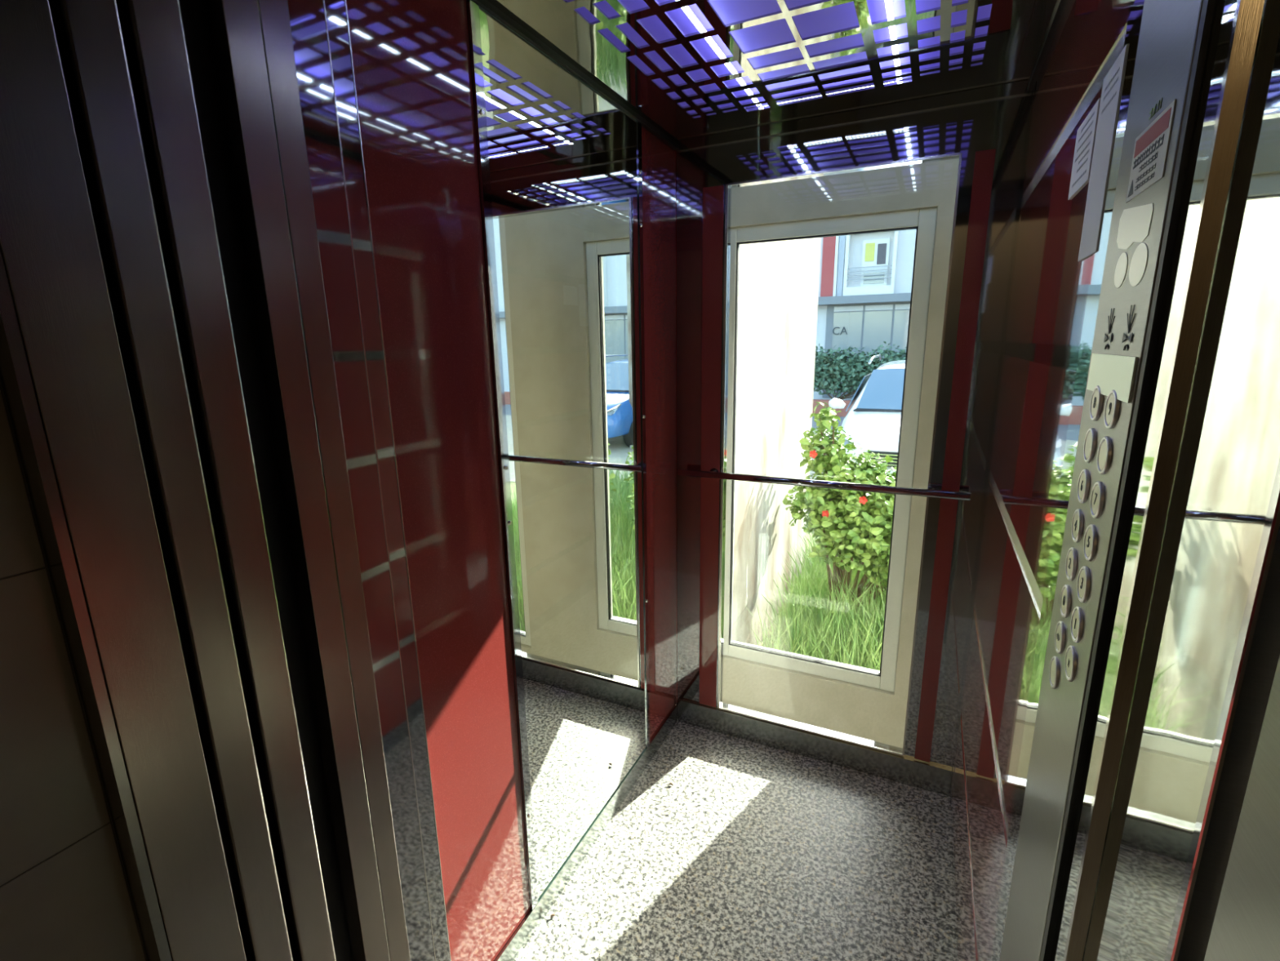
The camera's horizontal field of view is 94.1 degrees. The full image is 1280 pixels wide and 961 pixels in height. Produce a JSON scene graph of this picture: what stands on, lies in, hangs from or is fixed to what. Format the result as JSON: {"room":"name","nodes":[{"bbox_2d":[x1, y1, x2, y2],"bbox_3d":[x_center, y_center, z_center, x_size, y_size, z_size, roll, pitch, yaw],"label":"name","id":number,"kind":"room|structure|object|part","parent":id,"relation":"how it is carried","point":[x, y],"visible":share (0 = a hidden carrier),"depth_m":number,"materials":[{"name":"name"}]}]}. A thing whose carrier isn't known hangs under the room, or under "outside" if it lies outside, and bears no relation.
{"room":"elevator interior","nodes":[
{"label":"elevator interior","id":0,"kind":"room"},
{"bbox_2d":[0,0,677,960],"bbox_3d":[-0.939,0.117,0.112,0.195,2.750,4.530,5,14,25],"label":"wall","id":1,"kind":"structure","parent":0,"point":[418,68],"depth_m":1.08,"materials":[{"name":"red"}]},
{"bbox_2d":[48,0,293,960],"bbox_3d":[-0.537,0.178,0.734,0.030,2.260,0.047,5,14,25],"label":"sliding door","id":2,"kind":"structure","parent":1,"relation":"in","point":[88,33],"depth_m":0.67,"materials":[{"name":"metal"}]},
{"bbox_2d":[0,0,451,960],"bbox_3d":[-0.536,0.133,0.842,0.137,2.320,0.448,5,14,25],"label":"trim","id":3,"kind":"structure","parent":1,"relation":"attached to","point":[273,81],"depth_m":0.75,"materials":[{"name":"silver metal"}]},
{"bbox_3d":[-0.567,0.174,0.666,0.030,2.320,0.074,5,14,25],"label":"frame","id":4,"kind":"part","parent":3,"relation":"part of","materials":[{"name":"metal"}]},
{"bbox_2d":[115,0,336,960],"bbox_3d":[-0.511,0.166,0.786,0.030,2.260,0.050,5,14,25],"label":"sliding door","id":5,"kind":"structure","parent":1,"relation":"in","point":[153,33],"depth_m":0.72,"materials":[{"name":"metal"}]},
{"bbox_3d":[-0.351,0.141,1.159,0.008,1.973,0.261,5,14,25],"label":"wall panel","id":6,"kind":"part","parent":1,"relation":"part of","materials":[{"name":"red laminate"}]},
{"bbox_3d":[-0.286,0.109,1.283,0.015,1.976,0.024,5,14,25],"label":"mirror trim","id":7,"kind":"part","parent":1,"relation":"part of","materials":[{"name":"silver metal"}]},
{"bbox_2d":[479,6,646,897],"bbox_3d":[-0.140,0.037,1.579,0.011,1.973,0.650,5,14,25],"label":"wall mirror","id":8,"kind":"object","parent":1,"relation":"attached to","point":[563,157],"visible":0.96,"depth_m":1.48,"materials":[{"name":"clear mirror"}]},
{"bbox_3d":[-0.125,1.039,1.804,0.015,0.070,1.216,5,14,25],"label":"skirting","id":9,"kind":"part","parent":1,"relation":"part of","materials":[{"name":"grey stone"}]},
{"bbox_3d":[0.008,-0.031,1.874,0.015,1.976,0.022,5,14,25],"label":"mirror trim","id":10,"kind":"part","parent":1,"relation":"part of","materials":[{"name":"silver metal"}]},
{"bbox_3d":[0.068,-0.060,2.002,0.008,1.973,0.265,5,14,25],"label":"wall panel","id":11,"kind":"part","parent":1,"relation":"part of","materials":[{"name":"red laminate"}]},
{"bbox_2d":[515,720,954,960],"bbox_3d":[0.273,1.159,1.545,1.065,0.060,1.460,5,14,25],"label":"floor","id":12,"kind":"structure","parent":0,"point":[753,851],"depth_m":1.68,"materials":[{"name":"stone"}]},
{"bbox_2d":[474,0,1067,150],"bbox_3d":[0.185,-0.891,0.958,1.025,0.200,1.710,5,14,25],"label":"ceiling","id":13,"kind":"structure","parent":0,"point":[1020,35],"depth_m":1.33,"materials":[{"name":"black metal"}]},
{"bbox_2d":[576,6,598,22],"bbox_3d":[-0.102,-0.918,1.151,0.019,0.032,0.056,5,14,25],"label":"recessed light","id":14,"kind":"object","parent":13,"relation":"in","point":[583,11],"depth_m":1.21,"materials":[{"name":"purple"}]},
{"bbox_2d":[595,0,619,17],"bbox_3d":[-0.063,-0.914,1.132,0.022,0.032,0.056,5,14,25],"label":"recessed light","id":15,"kind":"object","parent":13,"relation":"in","point":[604,6],"depth_m":1.19,"materials":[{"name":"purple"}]},
{"bbox_2d":[599,27,628,50],"bbox_3d":[-0.054,-0.941,1.248,0.019,0.032,0.099,5,14,25],"label":"recessed light","id":16,"kind":"object","parent":13,"relation":"in","point":[615,40],"depth_m":1.31,"materials":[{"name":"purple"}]},
{"bbox_2d":[617,22,648,46],"bbox_3d":[-0.015,-0.938,1.230,0.023,0.032,0.099,5,14,25],"label":"recessed light","id":17,"kind":"object","parent":13,"relation":"in","point":[625,27],"depth_m":1.29,"materials":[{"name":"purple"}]},
{"bbox_2d":[619,0,648,11],"bbox_3d":[-0.011,-0.911,1.115,0.039,0.032,0.043,5,14,25],"label":"recessed light","id":18,"kind":"object","parent":13,"relation":"in","point":[632,5],"depth_m":1.17,"materials":[{"name":"blue"}]},
{"bbox_2d":[628,54,653,74],"bbox_3d":[0.003,-0.969,1.362,0.019,0.032,0.098,5,14,25],"label":"recessed light","id":19,"kind":"object","parent":13,"relation":"in","point":[635,59],"depth_m":1.43,"materials":[{"name":"blue"}]},
{"bbox_2d":[638,14,675,41],"bbox_3d":[0.035,-0.933,1.206,0.039,0.032,0.099,5,14,25],"label":"recessed light","id":20,"kind":"object","parent":13,"relation":"in","point":[652,24],"depth_m":1.26,"materials":[{"name":"blue"}]},
{"bbox_2d":[644,50,671,70],"bbox_3d":[0.042,-0.965,1.343,0.023,0.032,0.098,5,14,25],"label":"recessed light","id":21,"kind":"object","parent":13,"relation":"in","point":[653,55],"depth_m":1.40,"materials":[{"name":"blue"}]},
{"bbox_2d":[664,44,697,66],"bbox_3d":[0.091,-0.960,1.320,0.039,0.032,0.098,5,14,25],"label":"recessed light","id":22,"kind":"object","parent":13,"relation":"in","point":[678,52],"depth_m":1.38,"materials":[{"name":"blue"}]},
{"bbox_2d":[666,4,712,35],"bbox_3d":[0.099,-0.927,1.176,0.061,0.032,0.099,5,14,25],"label":"recessed light","id":23,"kind":"object","parent":13,"relation":"in","point":[690,19],"depth_m":1.22,"materials":[{"name":"blue"}]},
{"bbox_2d":[687,68,710,80],"bbox_3d":[0.140,-0.984,1.418,0.039,0.032,0.054,5,14,25],"label":"recessed light","id":24,"kind":"object","parent":13,"relation":"in","point":[698,74],"depth_m":1.48,"materials":[{"name":"blue"}]},
{"bbox_2d":[691,34,732,60],"bbox_3d":[0.156,-0.954,1.290,0.061,0.032,0.098,5,14,25],"label":"recessed light","id":25,"kind":"object","parent":13,"relation":"in","point":[711,47],"depth_m":1.34,"materials":[{"name":"blue"}]},
{"bbox_2d":[711,61,742,75],"bbox_3d":[0.204,-0.978,1.387,0.061,0.032,0.054,5,14,25],"label":"recessed light","id":26,"kind":"object","parent":13,"relation":"in","point":[731,67],"depth_m":1.45,"materials":[{"name":"blue"}]},
{"bbox_2d":[723,75,751,86],"bbox_3d":[0.240,-0.994,1.458,0.060,0.032,0.037,5,14,25],"label":"recessed light","id":27,"kind":"object","parent":13,"relation":"in","point":[743,80],"depth_m":1.52,"materials":[{"name":"blue"}]},
{"bbox_2d":[708,0,781,24],"bbox_3d":[0.200,-0.918,1.128,0.113,0.032,0.098,5,14,25],"label":"recessed light","id":28,"kind":"object","parent":13,"relation":"in","point":[730,11],"depth_m":1.19,"materials":[{"name":"blue"}]},
{"bbox_2d":[729,17,795,52],"bbox_3d":[0.257,-0.945,1.242,0.113,0.032,0.098,5,14,25],"label":"recessed light","id":29,"kind":"object","parent":13,"relation":"in","point":[775,32],"depth_m":1.30,"materials":[{"name":"blue"}]},
{"bbox_2d":[747,47,803,67],"bbox_3d":[0.305,-0.968,1.339,0.113,0.032,0.054,5,14,25],"label":"recessed light","id":30,"kind":"object","parent":13,"relation":"in","point":[793,53],"depth_m":1.40,"materials":[{"name":"blue"}]},
{"bbox_2d":[758,63,808,79],"bbox_3d":[0.341,-0.985,1.410,0.113,0.032,0.037,5,14,25],"label":"recessed light","id":31,"kind":"object","parent":13,"relation":"in","point":[802,68],"depth_m":1.48,"materials":[{"name":"blue"}]},
{"bbox_2d":[766,75,814,89],"bbox_3d":[0.371,-1.000,1.471,0.113,0.032,0.030,5,14,25],"label":"recessed light","id":32,"kind":"object","parent":13,"relation":"in","point":[811,78],"depth_m":1.54,"materials":[{"name":"blue"}]},
{"bbox_2d":[772,86,817,97],"bbox_3d":[0.397,-1.012,1.524,0.113,0.032,0.019,5,14,25],"label":"recessed light","id":33,"kind":"object","parent":13,"relation":"in","point":[813,87],"depth_m":1.60,"materials":[{"name":"blue"}]},
{"bbox_2d":[785,0,821,8],"bbox_3d":[0.306,-0.916,1.114,0.060,0.032,0.031,5,14,25],"label":"recessed light","id":34,"kind":"object","parent":13,"relation":"in","point":[791,3],"depth_m":1.18,"materials":[{"name":"blue"}]},
{"bbox_2d":[792,1,859,38],"bbox_3d":[0.372,-0.934,1.187,0.114,0.032,0.099,5,14,25],"label":"recessed light","id":35,"kind":"object","parent":13,"relation":"in","point":[844,15],"depth_m":1.24,"materials":[{"name":"blue"}]},
{"bbox_2d":[805,33,863,56],"bbox_3d":[0.421,-0.957,1.284,0.114,0.032,0.054,5,14,25],"label":"recessed light","id":36,"kind":"object","parent":13,"relation":"in","point":[854,40],"depth_m":1.35,"materials":[{"name":"blue"}]},
{"bbox_2d":[813,51,866,68],"bbox_3d":[0.456,-0.974,1.356,0.114,0.032,0.037,5,14,25],"label":"recessed light","id":37,"kind":"object","parent":13,"relation":"in","point":[860,55],"depth_m":1.42,"materials":[{"name":"blue"}]},
{"bbox_2d":[818,64,870,79],"bbox_3d":[0.486,-0.989,1.417,0.114,0.032,0.029,5,14,25],"label":"recessed light","id":38,"kind":"object","parent":13,"relation":"in","point":[864,68],"depth_m":1.48,"materials":[{"name":"blue"}]},
{"bbox_2d":[822,75,871,87],"bbox_3d":[0.512,-1.001,1.469,0.113,0.032,0.019,5,14,25],"label":"recessed light","id":39,"kind":"object","parent":13,"relation":"in","point":[868,77],"depth_m":1.54,"materials":[{"name":"blue"}]},
{"bbox_2d":[866,0,906,22],"bbox_3d":[0.475,-0.926,1.143,0.063,0.032,0.089,5,14,25],"label":"recessed light","id":40,"kind":"object","parent":13,"relation":"in","point":[879,10],"depth_m":1.20,"materials":[{"name":"blue"}]},
{"bbox_2d":[873,22,907,41],"bbox_3d":[0.522,-0.948,1.237,0.063,0.032,0.054,5,14,25],"label":"recessed light","id":41,"kind":"object","parent":13,"relation":"in","point":[899,30],"depth_m":1.29,"materials":[{"name":"blue"}]},
{"bbox_2d":[877,42,909,55],"bbox_3d":[0.557,-0.965,1.308,0.063,0.032,0.037,5,14,25],"label":"recessed light","id":42,"kind":"object","parent":13,"relation":"in","point":[904,46],"depth_m":1.37,"materials":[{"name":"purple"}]},
{"bbox_2d":[880,56,910,67],"bbox_3d":[0.587,-0.979,1.369,0.063,0.032,0.030,5,14,25],"label":"recessed light","id":43,"kind":"object","parent":13,"relation":"in","point":[904,60],"depth_m":1.43,"materials":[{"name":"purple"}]},
{"bbox_2d":[915,0,940,12],"bbox_3d":[0.549,-0.924,1.132,0.041,0.032,0.046,5,14,25],"label":"recessed light","id":44,"kind":"object","parent":13,"relation":"in","point":[921,5],"depth_m":1.19,"materials":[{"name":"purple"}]},
{"bbox_2d":[916,15,940,32],"bbox_3d":[0.586,-0.942,1.206,0.042,0.032,0.054,5,14,25],"label":"recessed light","id":45,"kind":"object","parent":13,"relation":"in","point":[932,23],"depth_m":1.26,"materials":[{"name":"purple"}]},
{"bbox_2d":[918,35,940,47],"bbox_3d":[0.622,-0.959,1.277,0.042,0.032,0.037,5,14,25],"label":"recessed light","id":46,"kind":"object","parent":13,"relation":"in","point":[934,40],"depth_m":1.34,"materials":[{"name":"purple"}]},
{"bbox_2d":[951,9,967,25],"bbox_3d":[0.635,-0.937,1.183,0.027,0.032,0.054,5,14,25],"label":"recessed light","id":47,"kind":"object","parent":13,"relation":"in","point":[957,17],"depth_m":1.24,"materials":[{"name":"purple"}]},
{"bbox_2d":[976,4,991,19],"bbox_3d":[0.674,-0.934,1.164,0.023,0.032,0.054,5,14,25],"label":"recessed light","id":48,"kind":"object","parent":13,"relation":"in","point":[984,11],"depth_m":1.22,"materials":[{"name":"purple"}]},
{"bbox_2d":[741,513,886,671],"bbox_3d":[6.661,1.496,2.623,70.000,0.300,4.230,5,14,25],"label":"ground","id":49,"kind":"structure","parent":0,"point":[769,634],"depth_m":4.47,"materials":[{"name":"green plant"}]},
{"bbox_2d":[731,237,821,645],"bbox_3d":[0.685,-1.953,3.865,0.600,6.050,2.280,5,14,25],"label":"wall","id":50,"kind":"structure","parent":49,"relation":"on","point":[779,281],"depth_m":3.80,"materials":[{"name":"white paint"}]},
{"bbox_2d":[782,401,896,614],"bbox_3d":[1.743,0.288,3.990,1.557,1.609,0.761,3,14,17],"label":"flowering bush","id":51,"kind":"object","parent":49,"relation":"on","point":[864,537],"visible":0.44,"depth_m":3.98,"materials":[{"name":"green plant"}]},
{"bbox_2d":[809,450,817,457],"bbox_3d":[1.146,-0.174,3.928,0.051,0.053,0.010,5,14,25],"label":"flower","id":52,"kind":"object","parent":51,"relation":"on","point":[811,453],"depth_m":3.93,"materials":[{"name":"red plant"}]},
{"bbox_2d":[822,510,829,517],"bbox_3d":[1.233,0.221,3.945,0.051,0.053,0.010,5,14,25],"label":"flower","id":53,"kind":"object","parent":51,"relation":"on","point":[824,514],"depth_m":3.95,"materials":[{"name":"red plant"}]},
{"bbox_2d":[858,496,867,504],"bbox_3d":[1.416,0.124,3.773,0.051,0.053,0.010,5,14,25],"label":"flower","id":54,"kind":"object","parent":51,"relation":"on","point":[861,499],"depth_m":3.77,"materials":[{"name":"red plant"}]},
{"bbox_2d":[675,158,959,747],"bbox_3d":[0.878,-0.343,2.542,2.550,4.800,0.160,5,14,25],"label":"wall","id":55,"kind":"structure","parent":0,"point":[872,713],"depth_m":2.44,"materials":[{"name":"paint"}]},
{"bbox_2d":[723,207,937,692],"bbox_3d":[0.757,-0.074,2.632,0.828,2.008,0.060,5,14,25],"label":"window","id":56,"kind":"structure","parent":55,"relation":"in","point":[924,220],"depth_m":2.51,"materials":[{"name":"white plastic"}]},
{"bbox_2d":[808,429,839,513],"bbox_3d":[9.105,0.320,7.539,70.000,0.310,7.000,5,14,25],"label":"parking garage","id":57,"kind":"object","parent":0,"point":[811,472],"depth_m":9.41,"materials":[{"name":"white"}]},
{"bbox_2d":[828,354,905,473],"bbox_3d":[4.058,-0.939,8.803,2.180,1.751,4.344,5,14,25],"label":"parked car","id":58,"kind":"object","parent":57,"relation":"on","point":[873,420],"visible":0.31,"depth_m":7.90,"materials":[{"name":"white paint"}]},
{"bbox_2d":[828,397,845,408],"bbox_3d":[2.760,-1.079,8.328,0.226,0.160,0.160,5,14,25],"label":"mirror","id":59,"kind":"object","parent":58,"relation":"attached to","point":[835,402],"depth_m":8.28,"materials":[{"name":"white paint"}]},
{"bbox_3d":[3.794,-1.957,9.581,0.046,0.109,2.008,5,14,25],"label":"roof rail","id":60,"kind":"part","parent":58,"relation":"part of","materials":[{"name":"grey metal"}]},
{"bbox_2d":[862,450,897,467],"bbox_3d":[3.132,-0.234,6.994,1.000,0.180,0.065,5,14,25],"label":"grille","id":61,"kind":"object","parent":58,"relation":"attached to","point":[894,454],"depth_m":7.07,"materials":[{"name":"grey metal"}]},
{"bbox_2d":[675,86,1032,795],"bbox_3d":[0.565,-0.022,1.928,0.965,2.060,0.042,5,14,25],"label":"wall","id":62,"kind":"structure","parent":0,"point":[987,132],"depth_m":1.83,"materials":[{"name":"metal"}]},
{"bbox_3d":[0.245,-0.031,2.072,0.068,1.827,0.004,5,14,25],"label":"wall panel","id":63,"kind":"part","parent":62,"relation":"part of","materials":[{"name":"metal"}]},
{"bbox_3d":[0.578,0.939,2.133,0.951,0.094,0.012,5,14,25],"label":"skirting","id":64,"kind":"part","parent":62,"relation":"part of","materials":[{"name":"grey stone"}]},
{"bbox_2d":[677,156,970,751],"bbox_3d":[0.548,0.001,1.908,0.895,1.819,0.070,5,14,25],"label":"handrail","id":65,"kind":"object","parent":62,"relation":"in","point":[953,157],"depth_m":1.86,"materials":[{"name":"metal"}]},
{"bbox_3d":[0.257,-0.027,2.062,0.032,0.032,0.004,5,14,25],"label":"bracket plate","id":66,"kind":"part","parent":65,"relation":"part of","materials":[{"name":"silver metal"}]},
{"bbox_3d":[0.544,0.005,1.900,0.895,0.032,0.052,5,14,25],"label":"handrail","id":67,"kind":"part","parent":65,"relation":"part of","materials":[{"name":"metal"}]},
{"bbox_3d":[0.871,0.030,1.770,0.032,0.032,0.004,5,14,25],"label":"bracket plate","id":68,"kind":"part","parent":65,"relation":"part of","materials":[{"name":"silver metal"}]},
{"bbox_3d":[0.573,-0.001,1.916,0.649,1.831,0.005,5,14,25],"label":"opening trim","id":69,"kind":"part","parent":62,"relation":"part of","materials":[{"name":"metal"}]},
{"bbox_3d":[0.914,0.030,1.754,0.046,1.825,0.004,5,14,25],"label":"wall panel","id":70,"kind":"part","parent":62,"relation":"part of","materials":[{"name":"red laminate"}]},
{"bbox_2d":[949,0,1144,960],"bbox_3d":[0.772,0.135,1.233,0.031,2.060,1.084,5,14,25],"label":"wall","id":71,"kind":"structure","parent":0,"point":[1053,300],"depth_m":1.03,"materials":[{"name":"metal"}]},
{"bbox_3d":[0.783,1.101,1.472,0.006,0.070,0.930,5,14,25],"label":"skirting","id":72,"kind":"part","parent":71,"relation":"part of","materials":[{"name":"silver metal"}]},
{"bbox_3d":[0.781,0.946,1.436,0.007,0.244,0.930,5,14,25],"label":"wall panel","id":73,"kind":"part","parent":71,"relation":"part of","materials":[{"name":"clear glass"}]},
{"bbox_3d":[0.776,0.636,1.365,0.007,0.327,0.930,5,14,25],"label":"wall panel","id":74,"kind":"part","parent":71,"relation":"part of","materials":[{"name":"red laminate"}]},
{"bbox_3d":[0.984,0.033,1.685,0.008,2.048,0.063,5,14,25],"label":"corner trim","id":75,"kind":"part","parent":71,"relation":"part of","materials":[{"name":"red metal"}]},
{"bbox_3d":[0.770,0.273,1.281,0.007,0.353,0.930,5,14,25],"label":"wall panel","id":76,"kind":"part","parent":71,"relation":"part of","materials":[{"name":"red laminate"}]},
{"bbox_3d":[0.764,-0.083,1.199,0.007,0.311,0.930,5,14,25],"label":"wall panel","id":77,"kind":"part","parent":71,"relation":"part of","materials":[{"name":"red laminate"}]},
{"bbox_3d":[0.759,-0.425,1.120,0.007,0.325,0.930,5,14,25],"label":"wall panel","id":78,"kind":"part","parent":71,"relation":"part of","materials":[{"name":"red laminate"}]},
{"bbox_3d":[0.754,-0.738,1.048,0.007,0.252,0.930,5,14,25],"label":"wall panel","id":79,"kind":"part","parent":71,"relation":"part of","materials":[{"name":"red laminate"}]},
{"bbox_2d":[1067,97,1100,199],"bbox_3d":[0.621,-0.459,0.836,0.002,0.096,0.136,5,14,25],"label":"paper notice","id":80,"kind":"object","parent":71,"relation":"attached to","point":[1086,133],"visible":1,"depth_m":0.82,"materials":[{"name":"white paper"}]},
{"bbox_2d":[1077,44,1128,261],"bbox_3d":[0.565,-0.389,0.730,0.002,0.217,0.103,5,14,25],"label":"paper notice","id":81,"kind":"object","parent":71,"relation":"attached to","point":[1113,81],"visible":1,"depth_m":0.72,"materials":[{"name":"white paper"}]},
{"bbox_2d":[999,0,1217,960],"bbox_3d":[0.477,0.273,0.675,0.018,2.050,0.200,5,14,24],"label":"control panel","id":82,"kind":"object","parent":71,"relation":"attached to","point":[1175,37],"visible":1,"depth_m":0.59,"materials":[{"name":"silver metal"}]},
{"bbox_2d":[1086,353,1137,403],"bbox_3d":[0.467,-0.105,0.593,0.002,0.040,0.164,5,14,25],"label":"display screen","id":83,"kind":"object","parent":82,"relation":"attached to","point":[1110,372],"visible":1,"depth_m":0.57,"materials":[{"name":"white plastic"}]},
{"bbox_2d":[1125,98,1176,203],"bbox_3d":[0.458,-0.292,0.537,0.001,0.058,0.109,5,14,25],"label":"warning sticker","id":84,"kind":"object","parent":82,"relation":"attached to","point":[1151,145],"visible":1,"depth_m":0.53,"materials":[{"name":"white paper"}]},
{"bbox_2d":[1049,0,1279,960],"bbox_3d":[0.434,0.186,0.543,0.041,2.320,0.468,5,14,25],"label":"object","id":85,"kind":"structure","parent":71,"relation":"attached to","point":[1191,655],"depth_m":0.39,"materials":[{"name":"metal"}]},
{"label":"outside","id":86,"kind":"structure","parent":0,"visible":0},
{"bbox_2d":[811,416,844,429],"bbox_3d":[11.914,-1.021,13.189,70.000,0.300,5.900,5,14,25],"label":"road","id":87,"kind":"structure","parent":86,"point":[842,418],"depth_m":14.83,"materials":[{"name":"grey asphalt"}]},
{"bbox_2d":[812,399,851,416],"bbox_3d":[10.954,-1.430,13.426,20.000,0.420,0.250,5,14,25],"label":"wall","id":88,"kind":"structure","parent":87,"relation":"on","point":[842,413],"depth_m":16.06,"materials":[{"name":"brown brick"}]},
{"bbox_2d":[813,341,906,399],"bbox_3d":[6.447,-2.927,16.074,5.630,1.613,1.229,5,14,25],"label":"hedge","id":89,"kind":"object","parent":87,"relation":"on","point":[836,371],"visible":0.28,"depth_m":16.22,"materials":[{"name":"green plant"}]},
{"bbox_2d":[813,229,916,399],"bbox_3d":[13.925,-6.305,18.724,36.000,7.450,8.450,5,14,25],"label":"building","id":90,"kind":"structure","parent":87,"relation":"on","point":[865,279],"depth_m":17.99,"materials":[{"name":"white"}]},
{"bbox_3d":[6.805,-6.161,17.679,1.240,0.360,0.020,5,14,25],"label":"railing","id":91,"kind":"part","parent":90,"relation":"part of","materials":[{"name":"grey"}]},
{"bbox_3d":[6.846,-6.795,17.735,0.260,0.510,0.020,5,14,25],"label":"pane","id":92,"kind":"part","parent":90,"relation":"part of","materials":[{"name":"yellow glass"}]},
{"bbox_3d":[6.852,-6.495,17.713,1.420,1.885,0.300,5,14,25],"label":"balcony frame","id":93,"kind":"part","parent":90,"relation":"part of","materials":[{"name":"white"}]},
{"bbox_3d":[7.002,-6.056,17.834,0.580,0.320,0.020,5,14,25],"label":"pane","id":94,"kind":"part","parent":90,"relation":"part of","materials":[{"name":"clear glass"}]},
{"bbox_3d":[7.145,-6.699,17.610,0.240,0.570,0.020,5,14,25],"label":"pane","id":95,"kind":"part","parent":90,"relation":"part of","materials":[{"name":"grey glass"}]},
{"bbox_3d":[1.087,0.212,-0.284,1.764,2.740,0.240,5,14,25],"label":"wall","id":96,"kind":"structure","parent":0,"visible":0},
{"bbox_2d":[1204,655,1279,960],"bbox_3d":[0.280,0.270,0.191,0.064,2.320,0.345,5,14,25],"label":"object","id":97,"kind":"structure","parent":96,"relation":"attached to","point":[1246,926],"depth_m":0.29,"materials":[{"name":"grey metal"}]}
]}

